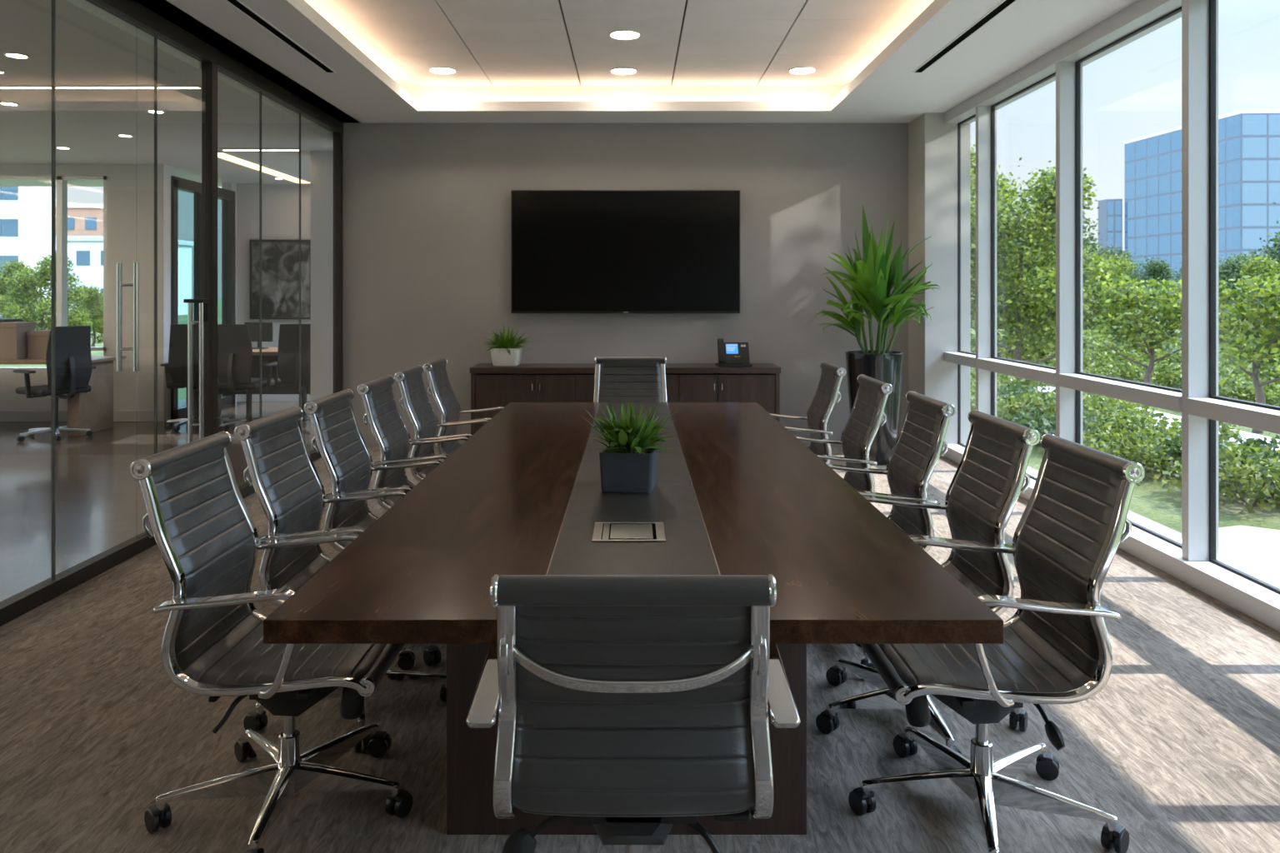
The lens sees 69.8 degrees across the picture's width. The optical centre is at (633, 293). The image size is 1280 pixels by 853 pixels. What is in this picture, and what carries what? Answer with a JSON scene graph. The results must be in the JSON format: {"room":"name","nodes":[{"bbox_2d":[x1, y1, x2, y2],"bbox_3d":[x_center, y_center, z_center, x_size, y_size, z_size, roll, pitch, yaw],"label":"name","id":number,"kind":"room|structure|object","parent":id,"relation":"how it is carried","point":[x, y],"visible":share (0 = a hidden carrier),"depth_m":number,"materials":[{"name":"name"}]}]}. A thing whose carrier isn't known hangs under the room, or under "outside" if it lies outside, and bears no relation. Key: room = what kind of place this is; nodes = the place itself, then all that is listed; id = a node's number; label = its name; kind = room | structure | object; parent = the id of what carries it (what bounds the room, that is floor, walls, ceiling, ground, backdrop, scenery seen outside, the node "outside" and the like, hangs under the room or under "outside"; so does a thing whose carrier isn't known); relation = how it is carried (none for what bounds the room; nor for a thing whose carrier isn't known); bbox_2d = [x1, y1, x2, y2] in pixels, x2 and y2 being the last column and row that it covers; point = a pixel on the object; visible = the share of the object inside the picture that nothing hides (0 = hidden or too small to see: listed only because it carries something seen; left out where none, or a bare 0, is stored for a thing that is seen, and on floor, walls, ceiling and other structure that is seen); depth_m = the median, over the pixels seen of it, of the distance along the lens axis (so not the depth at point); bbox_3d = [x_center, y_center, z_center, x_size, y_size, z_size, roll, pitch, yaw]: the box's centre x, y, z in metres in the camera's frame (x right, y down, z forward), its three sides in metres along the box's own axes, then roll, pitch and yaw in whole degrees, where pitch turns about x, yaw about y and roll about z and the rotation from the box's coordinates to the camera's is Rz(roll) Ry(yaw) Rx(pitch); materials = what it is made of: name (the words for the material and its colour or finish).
{"room":"conference room","nodes":[
{"label":"conference room","id":0,"kind":"room"},
{"bbox_2d":[0,164,170,421],"bbox_3d":[-8.600,-0.005,10.225,6.800,2.850,0.150,0,0,0],"label":"wall","id":1,"kind":"structure","parent":0,"point":[130,187],"depth_m":10.15,"materials":[{"name":"grey"}]},
{"bbox_2d":[0,175,106,371],"bbox_3d":[-6.715,-0.215,10.220,1.790,2.170,0.100,0,0,0],"label":"window","id":2,"kind":"structure","parent":1,"relation":"in","point":[62,181],"depth_m":10.17,"materials":[{"name":"silver metal"}]},
{"bbox_2d":[0,410,164,421],"bbox_3d":[-8.595,1.360,10.143,6.810,0.120,0.015,0,0,0],"label":"baseboard","id":3,"kind":"structure","parent":1,"relation":"attached to","point":[5,416],"depth_m":10.13,"materials":[{"name":"grey"}]},
{"bbox_2d":[0,0,333,186],"bbox_3d":[-7.385,-1.505,4.000,9.230,0.150,16.600,0,0,0],"label":"ceiling","id":4,"kind":"structure","parent":0,"point":[94,46],"depth_m":7.04,"materials":[{"name":"white paint"}]},
{"bbox_2d":[0,84,201,89],"bbox_3d":[-4.290,-1.420,6.300,2.644,0.020,0.064,0,0,0],"label":"recessed light","id":5,"kind":"object","parent":4,"relation":"in","point":[2,86],"visible":0.83,"depth_m":6.27,"materials":[{"name":"white"}]},
{"bbox_2d":[200,150,310,184],"bbox_3d":[-4.220,-1.420,10.500,0.224,0.020,2.624,0,0,0],"label":"recessed light","id":6,"kind":"object","parent":4,"relation":"in","point":[223,155],"visible":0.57,"depth_m":10.31,"materials":[{"name":"white"}]},
{"bbox_2d":[220,147,301,150],"bbox_3d":[-3.675,-1.420,9.050,0.774,0.020,0.084,0,0,0],"label":"recessed light","id":7,"kind":"object","parent":4,"relation":"in","point":[221,148],"visible":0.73,"depth_m":9.01,"materials":[{"name":"white"}]},
{"bbox_2d":[0,0,343,626],"bbox_3d":[-2.730,-0.080,3.600,0.080,3.000,9.800,0,0,0],"label":"wall","id":8,"kind":"structure","parent":0,"point":[212,60],"depth_m":5.86,"materials":[{"name":"clear glass"}]},
{"bbox_2d":[115,262,139,371],"bbox_3d":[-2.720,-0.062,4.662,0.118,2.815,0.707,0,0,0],"label":"door handle","id":9,"kind":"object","parent":8,"relation":"in","point":[119,284],"depth_m":4.92,"materials":[{"name":"silver metal"}]},
{"bbox_2d":[154,35,210,454],"bbox_3d":[-2.715,-0.062,5.440,0.130,2.815,0.832,0,0,0],"label":"door","id":10,"kind":"structure","parent":8,"relation":"in","point":[204,305],"depth_m":5.69,"materials":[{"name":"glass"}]},
{"bbox_2d":[170,166,235,191],"bbox_3d":[-5.260,-0.005,11.200,0.120,2.850,1.800,0,0,0],"label":"wall","id":11,"kind":"structure","parent":0,"point":[228,186],"depth_m":11.85,"materials":[{"name":"grey"}]},
{"bbox_2d":[170,175,235,419],"bbox_3d":[-5.235,0.050,11.110,0.130,2.740,1.600,0,0,0],"label":"window","id":12,"kind":"structure","parent":11,"relation":"in","point":[227,197],"depth_m":11.05,"materials":[{"name":"brown metal"}]},
{"bbox_2d":[134,0,360,123],"bbox_3d":[-7.260,-1.930,4.150,9.480,0.700,16.900,0,0,0],"label":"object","id":13,"kind":"structure","parent":0,"point":[203,35],"depth_m":6.09,"materials":[{"name":"black"}]},
{"bbox_2d":[235,184,310,401],"bbox_3d":[-3.860,-0.005,12.075,2.680,2.850,0.150,0,0,0],"label":"wall","id":14,"kind":"structure","parent":0,"point":[280,202],"depth_m":12.00,"materials":[{"name":"grey"}]},
{"bbox_2d":[249,240,310,319],"bbox_3d":[-4.590,-0.180,11.970,0.820,1.040,0.060,0,0,0],"label":"framed picture","id":15,"kind":"object","parent":14,"relation":"attached to","point":[280,258],"visible":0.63,"depth_m":11.96,"materials":[{"name":"grey paper"}]},
{"bbox_2d":[310,150,333,434],"bbox_3d":[-2.990,-0.005,9.350,0.500,2.850,0.300,0,0,0],"label":"wall","id":16,"kind":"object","parent":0,"point":[322,162],"visible":0.29,"depth_m":9.20,"materials":[{"name":"grey"}]},
{"bbox_2d":[342,123,908,446],"bbox_3d":[0.105,-0.380,8.575,5.690,3.600,0.150,0,0,0],"label":"wall","id":17,"kind":"structure","parent":0,"point":[427,214],"depth_m":8.50,"materials":[{"name":"grey paint"}]},
{"bbox_2d":[510,190,739,313],"bbox_3d":[-0.070,-0.380,8.446,2.100,1.130,0.108,0,0,0],"label":"television","id":18,"kind":"object","parent":17,"relation":"attached to","point":[572,251],"visible":1,"depth_m":8.39,"materials":[{"name":"black"}]},
{"bbox_2d":[135,0,1138,123],"bbox_3d":[0.105,-1.880,3.600,5.690,0.600,9.800,0,0,0],"label":"ceiling","id":19,"kind":"structure","parent":0,"point":[514,61],"depth_m":6.71,"materials":[{"name":"white paint"}]},
{"bbox_2d":[225,0,335,73],"bbox_3d":[-2.160,-1.577,4.575,0.070,0.005,3.958,0,0,0],"label":"ceiling vent","id":20,"kind":"object","parent":19,"relation":"in","point":[237,4],"visible":1,"depth_m":5.57,"materials":[{"name":"black"}]},
{"bbox_2d":[608,30,640,39],"bbox_3d":[-0.060,-1.845,6.550,0.232,0.009,0.232,0,0,0],"label":"recessed light","id":21,"kind":"object","parent":19,"relation":"in","point":[618,34],"visible":1,"depth_m":6.54,"materials":[{"name":"white"}]},
{"bbox_2d":[912,0,1017,73],"bbox_3d":[2.030,-1.577,4.575,0.070,0.005,3.958,0,0,0],"label":"ceiling vent","id":22,"kind":"object","parent":19,"relation":"in","point":[1003,5],"visible":1,"depth_m":5.57,"materials":[{"name":"black"}]},
{"bbox_2d":[0,399,1279,852],"bbox_3d":[-4.525,1.480,4.000,14.950,0.120,16.600,0,0,0],"label":"floor","id":23,"kind":"structure","parent":0,"point":[1180,744],"depth_m":2.97,"materials":[{"name":"carpet"}]},
{"bbox_2d":[13,325,96,442],"bbox_3d":[-5.687,0.869,9.002,0.638,1.102,0.654,0,0,28],"label":"office chair","id":24,"kind":"object","parent":23,"relation":"on","point":[73,357],"visible":0.91,"depth_m":8.87,"materials":[{"name":"black"}]},
{"bbox_2d":[0,355,126,436],"bbox_3d":[-6.615,1.045,9.410,2.370,0.750,0.820,0,0,0],"label":"office desk","id":25,"kind":"object","parent":23,"relation":"on","point":[93,409],"visible":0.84,"depth_m":9.34,"materials":[{"name":"brown wood"}]},
{"bbox_2d":[0,321,35,359],"bbox_3d":[-6.290,0.483,9.360,0.188,0.374,0.288,0,0,0],"label":"box","id":26,"kind":"object","parent":25,"relation":"on","point":[13,338],"visible":0.92,"depth_m":9.22,"materials":[{"name":"brown"}]},
{"bbox_2d":[26,330,50,359],"bbox_3d":[-6.070,0.528,9.480,0.228,0.284,0.288,0,0,0],"label":"box","id":27,"kind":"object","parent":25,"relation":"on","point":[37,341],"visible":0.66,"depth_m":9.34,"materials":[{"name":"brown"}]},
{"bbox_2d":[160,324,229,431],"bbox_3d":[-4.623,0.869,9.726,0.654,1.102,0.638,0,0,-10],"label":"office chair","id":28,"kind":"object","parent":23,"relation":"on","point":[176,367],"visible":0.5,"depth_m":9.46,"materials":[{"name":"fabric"}]},
{"bbox_2d":[185,347,310,424],"bbox_3d":[-4.100,1.025,10.300,1.700,0.790,0.840,0,0,0],"label":"table","id":29,"kind":"object","parent":23,"relation":"on","point":[269,355],"visible":0.04,"depth_m":10.60,"materials":[{"name":"brown wood"}]},
{"bbox_2d":[244,322,273,349],"bbox_3d":[-4.250,0.480,10.400,0.320,0.300,0.120,0,0,0],"label":"monitor","id":30,"kind":"object","parent":29,"relation":"on","point":[267,327],"visible":0.72,"depth_m":10.39,"materials":[{"name":"black plastic"}]},
{"bbox_2d":[217,324,279,431],"bbox_3d":[-4.050,0.869,9.667,0.654,1.102,0.638,0,0,14],"label":"office chair","id":31,"kind":"object","parent":23,"relation":"on","point":[234,342],"visible":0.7,"depth_m":9.42,"materials":[{"name":"fabric"}]},
{"bbox_2d":[130,430,413,852],"bbox_3d":[-0.950,0.918,2.510,0.706,1.001,0.677,0,0,0],"label":"chair","id":32,"kind":"object","parent":23,"relation":"on","point":[202,527],"visible":0.81,"depth_m":2.47,"materials":[{"name":"grey leather"}]},
{"bbox_2d":[271,324,310,422],"bbox_3d":[-3.523,0.869,9.807,0.654,1.102,0.638,0,0,-8],"label":"office chair","id":33,"kind":"object","parent":23,"relation":"on","point":[287,362],"visible":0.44,"depth_m":9.54,"materials":[{"name":"fabric"}]},
{"bbox_2d":[234,405,446,752],"bbox_3d":[-0.945,0.918,3.156,0.684,1.001,0.702,0,0,0],"label":"chair","id":34,"kind":"object","parent":23,"relation":"on","point":[289,489],"visible":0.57,"depth_m":3.10,"materials":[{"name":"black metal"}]},
{"bbox_2d":[304,389,441,665],"bbox_3d":[-0.974,0.918,3.809,0.680,1.001,0.662,0,0,2],"label":"chair","id":35,"kind":"object","parent":23,"relation":"on","point":[346,456],"visible":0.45,"depth_m":3.70,"materials":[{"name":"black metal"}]},
{"bbox_2d":[356,375,469,509],"bbox_3d":[-0.945,0.918,4.439,0.698,1.001,0.702,0,0,0],"label":"chair","id":36,"kind":"object","parent":23,"relation":"on","point":[389,429],"visible":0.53,"depth_m":4.37,"materials":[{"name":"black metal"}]},
{"bbox_2d":[394,365,489,481],"bbox_3d":[-0.961,0.918,5.120,0.679,1.001,0.674,0,0,7],"label":"chair","id":37,"kind":"object","parent":23,"relation":"on","point":[422,414],"visible":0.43,"depth_m":5.01,"materials":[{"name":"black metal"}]},
{"bbox_2d":[423,357,504,456],"bbox_3d":[-0.959,0.918,5.732,0.686,1.001,0.661,0,0,0],"label":"chair","id":38,"kind":"object","parent":23,"relation":"on","point":[440,387],"visible":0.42,"depth_m":5.62,"materials":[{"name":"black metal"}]},
{"bbox_2d":[469,363,780,434],"bbox_3d":[-0.070,1.035,8.242,2.720,0.770,0.485,0,0,0],"label":"credenza","id":39,"kind":"object","parent":23,"relation":"on","point":[492,386],"visible":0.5,"depth_m":8.02,"materials":[{"name":"brown wood"}]},
{"bbox_2d":[490,347,522,366],"bbox_3d":[-1.130,0.569,8.180,0.260,0.163,0.260,0,0,0],"label":"pot","id":40,"kind":"object","parent":39,"relation":"on","point":[501,358],"depth_m":8.06,"materials":[{"name":"white ceramic"}]},
{"bbox_2d":[482,325,533,366],"bbox_3d":[-1.115,0.466,8.194,0.500,0.368,0.472,0,0,-25],"label":"potted fern","id":41,"kind":"object","parent":39,"relation":"on","point":[507,352],"visible":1,"depth_m":8.07,"materials":[{"name":"green plant"}]},
{"bbox_2d":[715,338,752,367],"bbox_3d":[0.895,0.528,8.175,0.300,0.244,0.190,0,0,-3],"label":"desk phone","id":42,"kind":"object","parent":39,"relation":"on","point":[730,354],"visible":1,"depth_m":8.19,"materials":[{"name":"black plastic"}]},
{"bbox_2d":[593,356,666,402],"bbox_3d":[-0.054,0.918,5.755,0.677,1.001,0.706,0,0,0],"label":"chair","id":43,"kind":"object","parent":23,"relation":"on","point":[617,379],"visible":0.2,"depth_m":6.00,"materials":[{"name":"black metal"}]},
{"bbox_2d":[263,402,1003,834],"bbox_3d":[0.000,1.045,3.755,1.520,0.750,3.751,0,0,0],"label":"conference table","id":44,"kind":"object","parent":23,"relation":"on","point":[741,494],"visible":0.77,"depth_m":2.40,"materials":[{"name":"brown wood"}]},
{"bbox_2d":[591,522,665,541],"bbox_3d":[-0.012,0.668,2.570,0.200,0.004,0.200,0,0,0],"label":"cable box","id":45,"kind":"object","parent":44,"relation":"on","point":[602,532],"visible":1,"depth_m":2.56,"materials":[{"name":"silver metal"}]},
{"bbox_2d":[584,400,679,494],"bbox_3d":[-0.019,0.512,3.147,0.348,0.317,0.332,0,0,36],"label":"table plant","id":46,"kind":"object","parent":44,"relation":"on","point":[629,460],"visible":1,"depth_m":3.07,"materials":[{"name":"green plant"}]},
{"bbox_2d":[465,574,800,852],"bbox_3d":[0.002,0.947,1.850,0.719,0.945,0.689,0,0,0],"label":"chair","id":47,"kind":"object","parent":23,"relation":"on","point":[632,708],"visible":1,"depth_m":1.60,"materials":[{"name":"grey leather"}]},
{"bbox_2d":[769,361,845,464],"bbox_3d":[0.891,0.918,5.365,0.694,1.001,0.663,0,0,-2],"label":"chair","id":48,"kind":"object","parent":23,"relation":"on","point":[827,393],"visible":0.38,"depth_m":5.30,"materials":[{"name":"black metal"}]},
{"bbox_2d":[795,374,892,503],"bbox_3d":[0.908,0.918,4.473,0.669,1.001,0.684,0,0,3],"label":"chair","id":49,"kind":"object","parent":23,"relation":"on","point":[860,430],"visible":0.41,"depth_m":4.40,"materials":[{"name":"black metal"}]},
{"bbox_2d":[815,205,940,465],"bbox_3d":[2.035,0.335,7.730,0.870,2.170,1.220,0,0,0],"label":"floor plant","id":50,"kind":"object","parent":23,"relation":"on","point":[872,279],"visible":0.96,"depth_m":7.56,"materials":[{"name":"green plant"}]},
{"bbox_2d":[825,390,955,679],"bbox_3d":[0.893,0.921,3.683,0.692,0.990,0.692,0,0,0],"label":"chair","id":51,"kind":"object","parent":23,"relation":"on","point":[913,457],"visible":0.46,"depth_m":3.62,"materials":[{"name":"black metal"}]},
{"bbox_2d":[815,410,1039,754],"bbox_3d":[0.941,0.918,3.026,0.710,1.001,0.680,0,0,0],"label":"chair","id":52,"kind":"object","parent":23,"relation":"on","point":[982,494],"visible":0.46,"depth_m":2.99,"materials":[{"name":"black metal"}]},
{"bbox_2d":[848,433,1144,852],"bbox_3d":[0.930,0.918,2.496,0.696,1.001,0.722,0,0,0],"label":"chair","id":53,"kind":"object","parent":23,"relation":"on","point":[1068,534],"visible":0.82,"depth_m":2.43,"materials":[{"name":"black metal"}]},
{"bbox_2d":[908,112,969,455],"bbox_3d":[2.750,-0.080,8.260,0.400,3.000,0.480,0,0,0],"label":"wall","id":54,"kind":"structure","parent":0,"point":[932,142],"depth_m":8.02,"materials":[{"name":"grey paint"}]},
{"bbox_2d":[944,114,975,447],"bbox_3d":[2.803,-0.083,7.708,0.165,2.805,0.760,0,0,0],"label":"window","id":55,"kind":"structure","parent":54,"relation":"in","point":[961,357],"depth_m":8.02,"materials":[{"name":"silver metal"}]},
{"bbox_2d":[975,72,1055,479],"bbox_3d":[2.803,-0.083,6.633,0.165,2.805,1.390,0,0,0],"label":"window","id":56,"kind":"structure","parent":54,"relation":"in","point":[987,364],"depth_m":7.27,"materials":[{"name":"silver metal"}]},
{"bbox_2d":[944,0,1181,123],"bbox_3d":[2.835,-1.532,3.360,0.230,0.095,9.320,0,0,0],"label":"window header","id":57,"kind":"structure","parent":54,"relation":"attached to","point":[1140,13],"depth_m":5.69,"materials":[{"name":"paint"}]},
{"bbox_2d":[943,444,1279,632],"bbox_3d":[2.825,1.370,3.360,0.250,0.100,9.320,0,0,0],"label":"window sill","id":58,"kind":"structure","parent":54,"relation":"attached to","point":[1255,601],"depth_m":4.41,"materials":[{"name":"white"}]},
{"bbox_2d":[1055,6,1181,548],"bbox_3d":[2.803,-0.083,5.255,0.165,2.805,1.365,0,0,0],"label":"window","id":59,"kind":"structure","parent":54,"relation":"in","point":[1071,382],"depth_m":5.88,"materials":[{"name":"silver metal"}]},
{"bbox_2d":[1181,0,1279,594],"bbox_3d":[2.803,-0.083,4.030,0.165,2.805,1.085,0,0,0],"label":"window","id":60,"kind":"structure","parent":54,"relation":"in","point":[1202,408],"depth_m":4.52,"materials":[{"name":"silver metal"}]},
{"label":"outside","id":61,"kind":"structure","parent":0,"visible":0},
{"bbox_2d":[970,300,1279,533],"bbox_3d":[131.485,2.120,130.000,257.030,0.400,380.000,0,0,0],"label":"ground","id":62,"kind":"structure","parent":61,"point":[1153,502],"depth_m":8.27,"materials":[{"name":"plant"}]},
{"bbox_2d":[970,388,1042,428],"bbox_3d":[4.971,1.635,12.931,1.704,0.643,1.695,0,0,-32],"label":"bush","id":63,"kind":"object","parent":62,"relation":"on","point":[1000,410],"visible":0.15,"depth_m":12.65,"materials":[{"name":"green plant"}]},
{"bbox_2d":[970,359,1052,398],"bbox_3d":[6.370,1.550,16.246,2.214,0.835,2.203,0,0,-22],"label":"bush","id":64,"kind":"object","parent":62,"relation":"on","point":[1007,380],"visible":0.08,"depth_m":15.66,"materials":[{"name":"green plant"}]},
{"bbox_2d":[970,135,1052,331],"bbox_3d":[8.770,-1.086,23.874,4.078,6.316,4.831,0,0,13],"label":"tree","id":65,"kind":"object","parent":62,"relation":"on","point":[972,154],"visible":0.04,"depth_m":23.29,"materials":[{"name":"green plant"}]},
{"bbox_2d":[996,382,1106,419],"bbox_3d":[6.157,1.646,13.816,1.861,0.632,1.597,0,0,27],"label":"bush","id":66,"kind":"object","parent":62,"relation":"on","point":[1017,387],"visible":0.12,"depth_m":13.87,"materials":[{"name":"green plant"}]},
{"bbox_2d":[1000,407,1114,447],"bbox_3d":[5.228,1.682,11.229,1.618,0.550,1.389,0,0,-40],"label":"bush","id":67,"kind":"object","parent":62,"relation":"on","point":[1049,427],"visible":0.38,"depth_m":11.16,"materials":[{"name":"green plant"}]},
{"bbox_2d":[1014,203,1131,327],"bbox_3d":[18.701,-1.227,39.769,5.211,7.388,4.985,0,0,26],"label":"tree","id":68,"kind":"object","parent":62,"relation":"on","point":[1086,242],"visible":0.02,"depth_m":39.33,"materials":[{"name":"green plant"}]},
{"bbox_2d":[1005,387,1157,444],"bbox_3d":[5.944,1.607,12.185,1.864,0.707,1.874,0,0,30],"label":"bush","id":69,"kind":"object","parent":62,"relation":"on","point":[1093,406],"visible":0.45,"depth_m":12.02,"materials":[{"name":"green plant"}]},
{"bbox_2d":[1051,239,1145,335],"bbox_3d":[13.108,0.226,26.123,2.723,3.560,2.298,0,0,28],"label":"tree","id":70,"kind":"object","parent":62,"relation":"on","point":[1088,319],"visible":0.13,"depth_m":25.48,"materials":[{"name":"green plant"}]},
{"bbox_2d":[1046,327,1160,354],"bbox_3d":[11.751,1.383,22.730,2.773,1.156,2.876,0,0,-44],"label":"bush","id":71,"kind":"object","parent":62,"relation":"on","point":[1090,337],"visible":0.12,"depth_m":22.29,"materials":[{"name":"green plant"}]},
{"bbox_2d":[1045,347,1173,374],"bbox_3d":[9.627,1.521,18.608,2.135,0.858,2.058,0,0,-18],"label":"bush","id":72,"kind":"object","parent":62,"relation":"on","point":[1117,357],"visible":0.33,"depth_m":18.32,"materials":[{"name":"green plant"}]},
{"bbox_2d":[1098,199,1122,254],"bbox_3d":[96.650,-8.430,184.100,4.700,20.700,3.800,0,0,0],"label":"building","id":73,"kind":"structure","parent":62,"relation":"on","point":[1110,211],"depth_m":182.94,"materials":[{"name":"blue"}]},
{"bbox_2d":[1082,360,1178,385],"bbox_3d":[9.377,1.598,17.293,1.660,0.692,1.721,0,0,-24],"label":"bush","id":74,"kind":"object","parent":62,"relation":"on","point":[1124,373],"visible":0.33,"depth_m":17.10,"materials":[{"name":"green plant"}]},
{"bbox_2d":[1082,425,1181,480],"bbox_3d":[5.326,1.678,9.725,1.440,0.546,1.448,0,0,-33],"label":"bush","id":75,"kind":"object","parent":62,"relation":"on","point":[1131,449],"visible":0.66,"depth_m":9.43,"materials":[{"name":"green plant"}]},
{"bbox_2d":[1085,274,1181,406],"bbox_3d":[8.764,0.835,15.512,1.876,2.353,1.875,0,0,38],"label":"tree","id":76,"kind":"object","parent":62,"relation":"on","point":[1132,327],"visible":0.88,"depth_m":15.46,"materials":[{"name":"green plant"}]},
{"bbox_2d":[1117,249,1175,326],"bbox_3d":[24.636,0.065,44.052,2.939,4.355,3.072,0,0,42],"label":"tree","id":77,"kind":"object","parent":62,"relation":"on","point":[1153,270],"visible":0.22,"depth_m":43.38,"materials":[{"name":"green plant"}]},
{"bbox_2d":[1086,331,1223,365],"bbox_3d":[11.842,1.391,20.840,2.727,1.136,2.828,0,0,33],"label":"bush","id":78,"kind":"object","parent":62,"relation":"on","point":[1113,345],"visible":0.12,"depth_m":20.61,"materials":[{"name":"green plant"}]},
{"bbox_2d":[1082,406,1241,444],"bbox_3d":[6.171,1.635,10.731,1.704,0.643,1.695,0,0,-33],"label":"bush","id":79,"kind":"object","parent":62,"relation":"on","point":[1135,424],"visible":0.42,"depth_m":10.68,"materials":[{"name":"green plant"}]},
{"bbox_2d":[1130,360,1266,395],"bbox_3d":[9.852,1.559,15.984,1.932,0.776,1.863,0,0,14],"label":"bush","id":80,"kind":"object","parent":62,"relation":"on","point":[1172,380],"visible":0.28,"depth_m":15.94,"materials":[{"name":"green plant"}]},
{"bbox_2d":[1137,340,1259,372],"bbox_3d":[11.835,1.456,18.913,2.394,0.998,2.483,0,0,-29],"label":"bush","id":81,"kind":"object","parent":62,"relation":"on","point":[1177,356],"visible":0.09,"depth_m":18.80,"materials":[{"name":"green plant"}]},
{"bbox_2d":[1125,110,1279,285],"bbox_3d":[104.996,-14.030,165.243,16.007,31.900,31.514,0,0,0],"label":"office tower","id":82,"kind":"structure","parent":62,"relation":"on","point":[1249,140],"depth_m":154.13,"materials":[{"name":"blue glass"}]},
{"bbox_2d":[1140,430,1279,473],"bbox_3d":[6.061,1.682,9.409,1.618,0.550,1.389,0,0,20],"label":"bush","id":83,"kind":"object","parent":62,"relation":"on","point":[1258,442],"visible":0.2,"depth_m":9.39,"materials":[{"name":"green plant"}]},
{"bbox_2d":[1152,440,1279,513],"bbox_3d":[5.637,1.649,8.316,1.610,0.610,1.618,0,0,-13],"label":"bush","id":84,"kind":"object","parent":62,"relation":"on","point":[1256,468],"visible":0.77,"depth_m":8.06,"materials":[{"name":"green plant"}]},
{"bbox_2d":[1178,270,1279,434],"bbox_3d":[8.638,0.835,12.661,1.875,2.353,1.876,0,0,-21],"label":"tree","id":85,"kind":"object","parent":62,"relation":"on","point":[1247,307],"visible":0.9,"depth_m":12.38,"materials":[{"name":"green plant"}]},
{"bbox_2d":[1218,370,1279,406],"bbox_3d":[9.756,1.595,14.629,1.676,0.699,1.739,0,0,43],"label":"bush","id":86,"kind":"object","parent":62,"relation":"on","point":[1245,391],"visible":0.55,"depth_m":14.29,"materials":[{"name":"green plant"}]},
{"bbox_2d":[1218,241,1279,349],"bbox_3d":[20.039,0.264,30.032,2.742,3.888,2.624,0,0,-17],"label":"tree","id":87,"kind":"object","parent":62,"relation":"on","point":[1227,272],"visible":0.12,"depth_m":30.34,"materials":[{"name":"green plant"}]},
{"bbox_2d":[1218,350,1279,385],"bbox_3d":[11.909,1.444,16.950,2.548,1.024,2.456,0,0,-4],"label":"bush","id":88,"kind":"object","parent":62,"relation":"on","point":[1272,370],"visible":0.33,"depth_m":16.74,"materials":[{"name":"green plant"}]},
{"bbox_2d":[1237,253,1279,352],"bbox_3d":[15.666,0.499,22.120,2.284,2.986,1.928,0,0,16],"label":"tree","id":89,"kind":"object","parent":62,"relation":"on","point":[1256,263],"visible":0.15,"depth_m":22.04,"materials":[{"name":"green plant"}]},
{"bbox_2d":[1240,202,1279,274],"bbox_3d":[25.584,-1.061,34.255,4.936,6.999,4.723,0,0,45],"label":"tree","id":90,"kind":"object","parent":62,"relation":"on","point":[1277,245],"visible":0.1,"depth_m":34.18,"materials":[{"name":"green plant"}]},
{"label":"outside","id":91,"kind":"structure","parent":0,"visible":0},
{"bbox_2d":[1026,465,1279,583],"bbox_3d":[3.660,1.962,2.300,1.380,0.115,20.600,0,0,0],"label":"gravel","id":92,"kind":"object","parent":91,"point":[1266,573],"depth_m":6.68,"materials":[{"name":"gravel"}]},
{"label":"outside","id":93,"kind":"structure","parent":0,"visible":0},
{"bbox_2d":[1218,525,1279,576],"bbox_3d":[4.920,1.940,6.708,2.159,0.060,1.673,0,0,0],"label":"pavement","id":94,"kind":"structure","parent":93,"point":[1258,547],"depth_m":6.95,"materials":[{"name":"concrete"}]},
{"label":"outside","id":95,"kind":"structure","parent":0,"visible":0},
{"bbox_2d":[0,299,221,399],"bbox_3d":[-128.515,2.120,130.000,262.970,0.400,380.000,0,0,0],"label":"ground","id":96,"kind":"structure","parent":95,"point":[182,319],"depth_m":33.79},
{"bbox_2d":[0,259,44,321],"bbox_3d":[-23.224,0.335,33.888,2.547,3.330,2.150,0,0,29],"label":"tree","id":97,"kind":"object","parent":96,"relation":"on","point":[12,267],"visible":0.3,"depth_m":33.50,"materials":[{"name":"green plant"}]},
{"bbox_2d":[0,186,51,319],"bbox_3d":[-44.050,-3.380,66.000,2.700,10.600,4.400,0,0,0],"label":"building","id":98,"kind":"structure","parent":96,"relation":"on","point":[25,212],"depth_m":64.69,"materials":[{"name":"white"}]},
{"bbox_2d":[0,251,94,330],"bbox_3d":[-16.845,0.390,25.867,2.459,3.216,2.076,0,0,12],"label":"tree","id":99,"kind":"object","parent":96,"relation":"on","point":[25,296],"visible":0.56,"depth_m":25.71,"materials":[{"name":"green plant"}]},
{"bbox_2d":[55,203,103,235],"bbox_3d":[-56.500,-3.430,95.000,13.400,10.700,10.400,0,0,0],"label":"building","id":100,"kind":"structure","parent":96,"relation":"on","point":[83,219],"depth_m":89.99,"materials":[{"name":"brick"}]},
{"bbox_2d":[70,284,103,346],"bbox_3d":[-18.952,0.827,31.969,1.483,2.297,1.757,0,0,-30],"label":"tree","id":101,"kind":"object","parent":96,"relation":"on","point":[95,301],"visible":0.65,"depth_m":31.68,"materials":[{"name":"green plant"}]},
{"bbox_2d":[55,235,193,314],"bbox_3d":[-50.000,-1.380,79.000,20.400,6.600,8.400,0,0,0],"label":"building","id":102,"kind":"structure","parent":96,"relation":"on","point":[86,252],"depth_m":75.01,"materials":[{"name":"white"}]},
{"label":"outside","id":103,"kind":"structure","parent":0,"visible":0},
{"bbox_2d":[1006,378,1279,461],"bbox_3d":[7.987,1.964,13.000,2.126,0.112,42.037,0,0,0],"label":"path","id":104,"kind":"structure","parent":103,"point":[1243,434],"depth_m":12.61,"materials":[{"name":"concrete"}]},
{"bbox_2d":[970,157,1123,380],"bbox_3d":[8.010,-0.375,18.782,3.689,4.823,3.114,0,0,-3],"label":"tree","id":105,"kind":"object","parent":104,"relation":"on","point":[1032,311],"visible":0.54,"depth_m":18.54,"materials":[{"name":"green plant"}]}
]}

